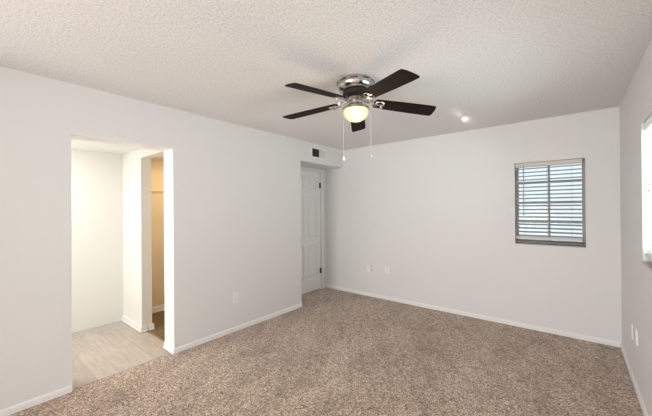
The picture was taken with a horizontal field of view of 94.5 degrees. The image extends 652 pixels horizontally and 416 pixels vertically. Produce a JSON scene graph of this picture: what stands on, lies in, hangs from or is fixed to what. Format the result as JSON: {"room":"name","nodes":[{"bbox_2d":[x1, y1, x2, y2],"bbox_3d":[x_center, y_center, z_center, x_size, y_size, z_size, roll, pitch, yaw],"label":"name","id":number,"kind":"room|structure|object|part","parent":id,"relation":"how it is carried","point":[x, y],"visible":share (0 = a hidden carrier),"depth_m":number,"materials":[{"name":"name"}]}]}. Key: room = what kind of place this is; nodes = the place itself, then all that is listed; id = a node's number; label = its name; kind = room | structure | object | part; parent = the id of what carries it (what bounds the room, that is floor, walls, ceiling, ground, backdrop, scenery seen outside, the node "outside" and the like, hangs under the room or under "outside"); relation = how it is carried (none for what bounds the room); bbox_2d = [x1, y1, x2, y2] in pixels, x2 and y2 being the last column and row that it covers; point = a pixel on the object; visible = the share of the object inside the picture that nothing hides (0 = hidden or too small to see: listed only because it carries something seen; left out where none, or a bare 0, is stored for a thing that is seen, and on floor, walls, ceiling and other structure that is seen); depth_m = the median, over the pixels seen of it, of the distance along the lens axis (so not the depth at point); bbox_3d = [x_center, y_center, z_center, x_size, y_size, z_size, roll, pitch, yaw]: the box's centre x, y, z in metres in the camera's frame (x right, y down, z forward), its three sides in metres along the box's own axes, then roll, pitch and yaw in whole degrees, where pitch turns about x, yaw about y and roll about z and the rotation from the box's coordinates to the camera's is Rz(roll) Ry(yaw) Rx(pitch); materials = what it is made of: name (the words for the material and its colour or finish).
{"room":"empty bedroom","nodes":[
{"label":"empty bedroom","id":0,"kind":"room"},
{"bbox_2d":[71,139,163,158],"bbox_3d":[-2.515,-0.737,3.113,1.239,0.080,4.050,-1,0,39],"label":"ceiling","id":1,"kind":"structure","parent":0,"point":[75,144],"depth_m":3.48,"materials":[{"name":"white paint"}]},
{"bbox_2d":[71,149,164,332],"bbox_3d":[-3.055,0.210,3.493,0.106,2.500,3.950,-1,0,39],"label":"wall","id":2,"kind":"structure","parent":0,"point":[96,177],"depth_m":3.75,"materials":[{"name":"white paint"}]},
{"bbox_2d":[151,191,163,193],"bbox_3d":[-2.059,-0.076,4.389,0.307,0.298,1.220,-1,0,39],"label":"wire shelf","id":3,"kind":"object","parent":2,"relation":"attached to","point":[156,192],"visible":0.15,"depth_m":4.01,"materials":[{"name":"beige"}]},
{"bbox_2d":[152,304,164,313],"bbox_3d":[-2.148,1.413,4.488,0.024,0.085,1.268,-1,0,39],"label":"baseboard","id":4,"kind":"structure","parent":2,"relation":"attached to","point":[158,308],"depth_m":4.24,"materials":[{"name":"white wood"}]},
{"bbox_2d":[122,148,163,329],"bbox_3d":[-2.126,0.377,3.576,1.239,2.152,0.112,-1,0,39],"label":"wall","id":5,"kind":"structure","parent":0,"point":[137,251],"depth_m":3.62,"materials":[{"name":"white paint"}]},
{"bbox_2d":[121,315,141,332],"bbox_3d":[-2.397,1.420,3.713,0.629,0.072,0.024,-1,0,39],"label":"baseboard","id":6,"kind":"structure","parent":5,"relation":"attached to","point":[125,319],"depth_m":3.68,"materials":[{"name":"white wood"}]},
{"bbox_2d":[142,325,146,331],"bbox_3d":[-2.133,1.417,3.542,0.024,0.072,0.045,-1,0,39],"label":"baseboard","id":7,"kind":"structure","parent":5,"relation":"attached to","point":[144,328],"depth_m":3.54,"materials":[{"name":"white wood"}]},
{"bbox_2d":[149,323,154,329],"bbox_3d":[-2.083,1.419,3.604,0.024,0.068,0.055,-1,0,39],"label":"baseboard","id":8,"kind":"structure","parent":5,"relation":"attached to","point":[151,326],"depth_m":3.60,"materials":[{"name":"white wood"}]},
{"bbox_2d":[163,341,174,353],"bbox_3d":[-1.592,1.413,3.057,0.228,0.068,0.024,-1,0,39],"label":"baseboard","id":9,"kind":"object","parent":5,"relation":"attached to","point":[167,346],"visible":1,"depth_m":3.04,"materials":[{"name":"white wood"}]},
{"bbox_2d":[0,66,301,409],"bbox_3d":[-2.595,0.232,1.853,0.215,2.440,6.790,-1,0,39],"label":"wall","id":10,"kind":"structure","parent":0,"point":[237,188],"depth_m":2.81,"materials":[{"name":"white paint"}]},
{"bbox_2d":[0,385,71,415],"bbox_3d":[-3.324,1.429,0.764,0.013,0.052,4.174,-1,0,39],"label":"baseboard","id":11,"kind":"structure","parent":10,"relation":"attached to","point":[24,405],"depth_m":2.21,"materials":[{"name":"white wood"}]},
{"bbox_2d":[70,133,174,390],"bbox_3d":[-1.850,0.428,2.765,0.214,2.042,0.796,-1,0,39],"label":"trim","id":12,"kind":"structure","parent":10,"relation":"attached to","point":[168,152],"depth_m":3.04,"materials":[{"name":"white"}]},
{"bbox_2d":[232,292,237,302],"bbox_3d":[-1.064,1.053,3.541,0.010,0.118,0.075,-1,0,39],"label":"outlet","id":13,"kind":"object","parent":10,"relation":"attached to","point":[234,295],"visible":1,"depth_m":3.53,"materials":[{"name":"white plastic"}]},
{"bbox_2d":[175,303,301,353],"bbox_3d":[-0.926,1.418,3.703,0.013,0.052,1.820,-1,0,39],"label":"baseboard","id":14,"kind":"structure","parent":10,"relation":"attached to","point":[250,323],"depth_m":3.50,"materials":[{"name":"white wood"}]},
{"bbox_2d":[301,166,325,287],"bbox_3d":[-0.373,0.376,5.106,0.100,2.135,1.060,-1,0,39],"label":"door frame","id":15,"kind":"structure","parent":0,"point":[324,171],"depth_m":5.46,"materials":[{"name":"white wood"}]},
{"bbox_2d":[301,167,323,293],"bbox_3d":[-0.352,0.383,5.096,0.147,2.120,0.892,-1,0,39],"label":"door","id":16,"kind":"structure","parent":15,"relation":"in","point":[312,196],"depth_m":5.22,"materials":[{"name":"white paint"}]},
{"bbox_2d":[300,140,342,169],"bbox_3d":[-0.230,-0.846,4.985,0.494,0.305,1.060,-1,0,39],"label":"wall","id":17,"kind":"structure","parent":0,"point":[334,160],"depth_m":4.91,"materials":[{"name":"white paint"}]},
{"bbox_2d":[311,146,326,159],"bbox_3d":[-0.111,-0.855,4.735,0.008,0.170,0.370,-1,0,39],"label":"air vent","id":18,"kind":"object","parent":17,"relation":"in","point":[318,153],"visible":1,"depth_m":4.73,"materials":[{"name":"white plastic"}]},
{"bbox_2d":[0,0,651,149],"bbox_3d":[-0.972,-1.053,1.234,4.090,0.100,8.090,-1,0,39],"label":"ceiling","id":19,"kind":"structure","parent":0,"point":[481,63],"depth_m":1.97,"materials":[{"name":"white paint"}]},
{"bbox_2d":[283,69,435,160],"bbox_3d":[0.200,-0.692,2.368,1.270,0.634,1.251,-1,0,39],"label":"ceiling fan","id":20,"kind":"object","parent":19,"relation":"hanging from","point":[355,89],"visible":1,"depth_m":2.30,"materials":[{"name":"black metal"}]},
{"bbox_3d":[-0.124,-0.819,2.573,0.521,0.006,0.138,-4,3,27],"label":"fan blade","id":21,"kind":"part","parent":20,"relation":"part of","materials":[{"name":"brown wood"}]},
{"bbox_3d":[-0.053,-0.812,2.106,0.521,0.006,0.138,-7,15,-44],"label":"fan blade","id":22,"kind":"part","parent":20,"relation":"part of","materials":[{"name":"black wood"}]},
{"bbox_3d":[0.237,-0.728,2.388,0.203,0.091,0.203,-1,0,39],"label":"lamp shade","id":23,"kind":"part","parent":20,"relation":"part of","materials":[{"name":"beige glass"}]},
{"bbox_3d":[0.294,-0.807,2.788,0.138,0.006,0.521,-12,-7,7],"label":"fan blade","id":24,"kind":"part","parent":20,"relation":"part of","materials":[{"name":"black wood"}]},
{"bbox_3d":[0.403,-0.819,2.019,0.138,0.006,0.521,13,-1,-25],"label":"fan blade","id":25,"kind":"part","parent":20,"relation":"part of","materials":[{"name":"brown wood"}]},
{"bbox_3d":[0.636,-0.817,2.450,0.521,0.006,0.138,4,-15,-9],"label":"fan blade","id":26,"kind":"part","parent":20,"relation":"part of","materials":[{"name":"black wood"}]},
{"bbox_2d":[8,288,643,415],"bbox_3d":[-1.391,1.472,1.559,4.910,0.060,7.850,-1,0,39],"label":"floor","id":27,"kind":"structure","parent":0,"point":[339,353],"depth_m":2.67,"materials":[{"name":"carpet"}]},
{"bbox_2d":[73,353,170,388],"bbox_3d":[-1.781,1.450,2.712,0.020,0.009,0.796,-1,0,39],"label":"trim","id":28,"kind":"structure","parent":27,"relation":"on","point":[168,353],"depth_m":2.65,"materials":[{"name":"brown wood"}]},
{"bbox_2d":[146,330,164,341],"bbox_3d":[-1.875,1.453,3.384,0.624,0.007,0.036,-1,0,39],"label":"trim","id":29,"kind":"structure","parent":27,"relation":"on","point":[148,331],"depth_m":3.43,"materials":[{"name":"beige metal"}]},
{"bbox_2d":[326,107,621,341],"bbox_3d":[1.551,0.206,4.311,4.090,2.440,0.140,-1,0,39],"label":"wall","id":30,"kind":"structure","parent":0,"point":[439,211],"depth_m":3.88,"materials":[{"name":"white paint"}]},
{"bbox_2d":[366,265,371,272],"bbox_3d":[0.702,0.982,4.886,0.088,0.118,0.046,-1,0,39],"label":"wall plate","id":31,"kind":"object","parent":30,"relation":"attached to","point":[368,267],"visible":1,"depth_m":4.86,"materials":[{"name":"white plastic"}]},
{"bbox_2d":[385,266,389,273],"bbox_3d":[0.954,0.970,4.706,0.080,0.120,0.007,-1,0,39],"label":"wall plate","id":32,"kind":"object","parent":30,"relation":"attached to","point":[387,271],"visible":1,"depth_m":4.70,"materials":[{"name":"white plastic"}]},
{"bbox_2d":[326,284,621,346],"bbox_3d":[1.496,1.400,4.261,3.850,0.052,0.013,-1,0,39],"label":"baseboard","id":33,"kind":"structure","parent":30,"relation":"attached to","point":[493,319],"depth_m":3.77,"materials":[{"name":"white wood"}]},
{"bbox_2d":[515,159,585,247],"bbox_3d":[2.562,-0.052,3.472,0.646,0.966,0.129,-1,0,39],"label":"window","id":34,"kind":"structure","parent":30,"relation":"in","point":[575,244],"depth_m":3.43,"materials":[{"name":"silver metal"}]},
{"bbox_2d":[515,158,581,240],"bbox_3d":[2.529,-0.085,3.447,0.614,0.893,0.068,-1,0,39],"label":"window blind","id":35,"kind":"object","parent":34,"relation":"attached to","point":[570,161],"visible":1,"depth_m":3.43,"materials":[{"name":"grey plastic"}]},
{"bbox_3d":[2.537,0.350,3.452,0.606,0.024,0.050,-1,0,39],"label":"rail","id":36,"kind":"part","parent":35,"relation":"part of","materials":[{"name":"grey plastic"}]},
{"bbox_3d":[2.585,-0.309,3.504,0.590,0.016,0.030,-1,0,39],"label":"sash rail","id":37,"kind":"part","parent":34,"relation":"part of","materials":[{"name":"silver metal"}]},
{"bbox_3d":[2.564,0.425,3.469,0.646,0.012,0.124,-1,0,39],"label":"sill","id":38,"kind":"part","parent":34,"relation":"part of","materials":[{"name":"beige"}]},
{"bbox_3d":[2.589,0.166,3.502,0.590,0.016,0.030,-1,0,39],"label":"sash rail","id":39,"kind":"part","parent":34,"relation":"part of","materials":[{"name":"silver metal"}]},
{"bbox_3d":[2.587,-0.059,3.503,0.590,0.016,0.030,-1,0,39],"label":"sash rail","id":40,"kind":"part","parent":34,"relation":"part of","materials":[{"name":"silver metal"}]},
{"bbox_2d":[619,38,651,415],"bbox_3d":[0.556,0.202,-0.033,0.140,2.440,7.850,-1,0,39],"label":"wall","id":41,"kind":"structure","parent":0,"point":[635,108],"depth_m":2.25,"materials":[{"name":"white paint"}]},
{"bbox_2d":[631,322,632,338],"bbox_3d":[2.530,1.013,2.496,0.011,0.125,0.070,-1,0,39],"label":"outlet","id":42,"kind":"object","parent":41,"relation":"attached to","point":[631,322],"visible":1,"depth_m":2.48,"materials":[{"name":"white plastic"}]},
{"bbox_2d":[620,343,648,415],"bbox_3d":[0.506,1.396,0.012,0.013,0.052,7.850,-1,0,39],"label":"baseboard","id":43,"kind":"structure","parent":41,"relation":"attached to","point":[640,399],"depth_m":2.35,"materials":[{"name":"white wood"}]},
{"bbox_2d":[635,327,637,345],"bbox_3d":[2.377,0.984,2.311,0.014,0.125,0.072,-1,0,39],"label":"outlet","id":44,"kind":"object","parent":41,"relation":"attached to","point":[636,329],"visible":1,"depth_m":2.29,"materials":[{"name":"white plastic"}]},
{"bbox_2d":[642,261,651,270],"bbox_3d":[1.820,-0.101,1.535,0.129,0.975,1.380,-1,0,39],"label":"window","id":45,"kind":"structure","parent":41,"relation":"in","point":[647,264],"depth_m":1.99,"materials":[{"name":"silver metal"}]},
{"bbox_2d":[644,115,651,260],"bbox_3d":[1.800,-0.121,1.551,0.054,0.920,1.356,-1,0,39],"label":"window blind","id":46,"kind":"object","parent":41,"relation":"attached to","point":[648,124],"visible":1,"depth_m":1.98,"materials":[{"name":"white plastic"}]},
{"bbox_3d":[1.804,0.327,1.549,0.050,0.024,1.348,-1,0,39],"label":"rail","id":47,"kind":"part","parent":46,"relation":"part of","materials":[{"name":"white plastic"}]},
{"bbox_3d":[2.109,-0.111,1.970,0.003,0.862,0.003,-1,0,39],"label":"ladder cord","id":48,"kind":"part","parent":46,"relation":"part of","materials":[{"name":"grey fabric"}]}
]}

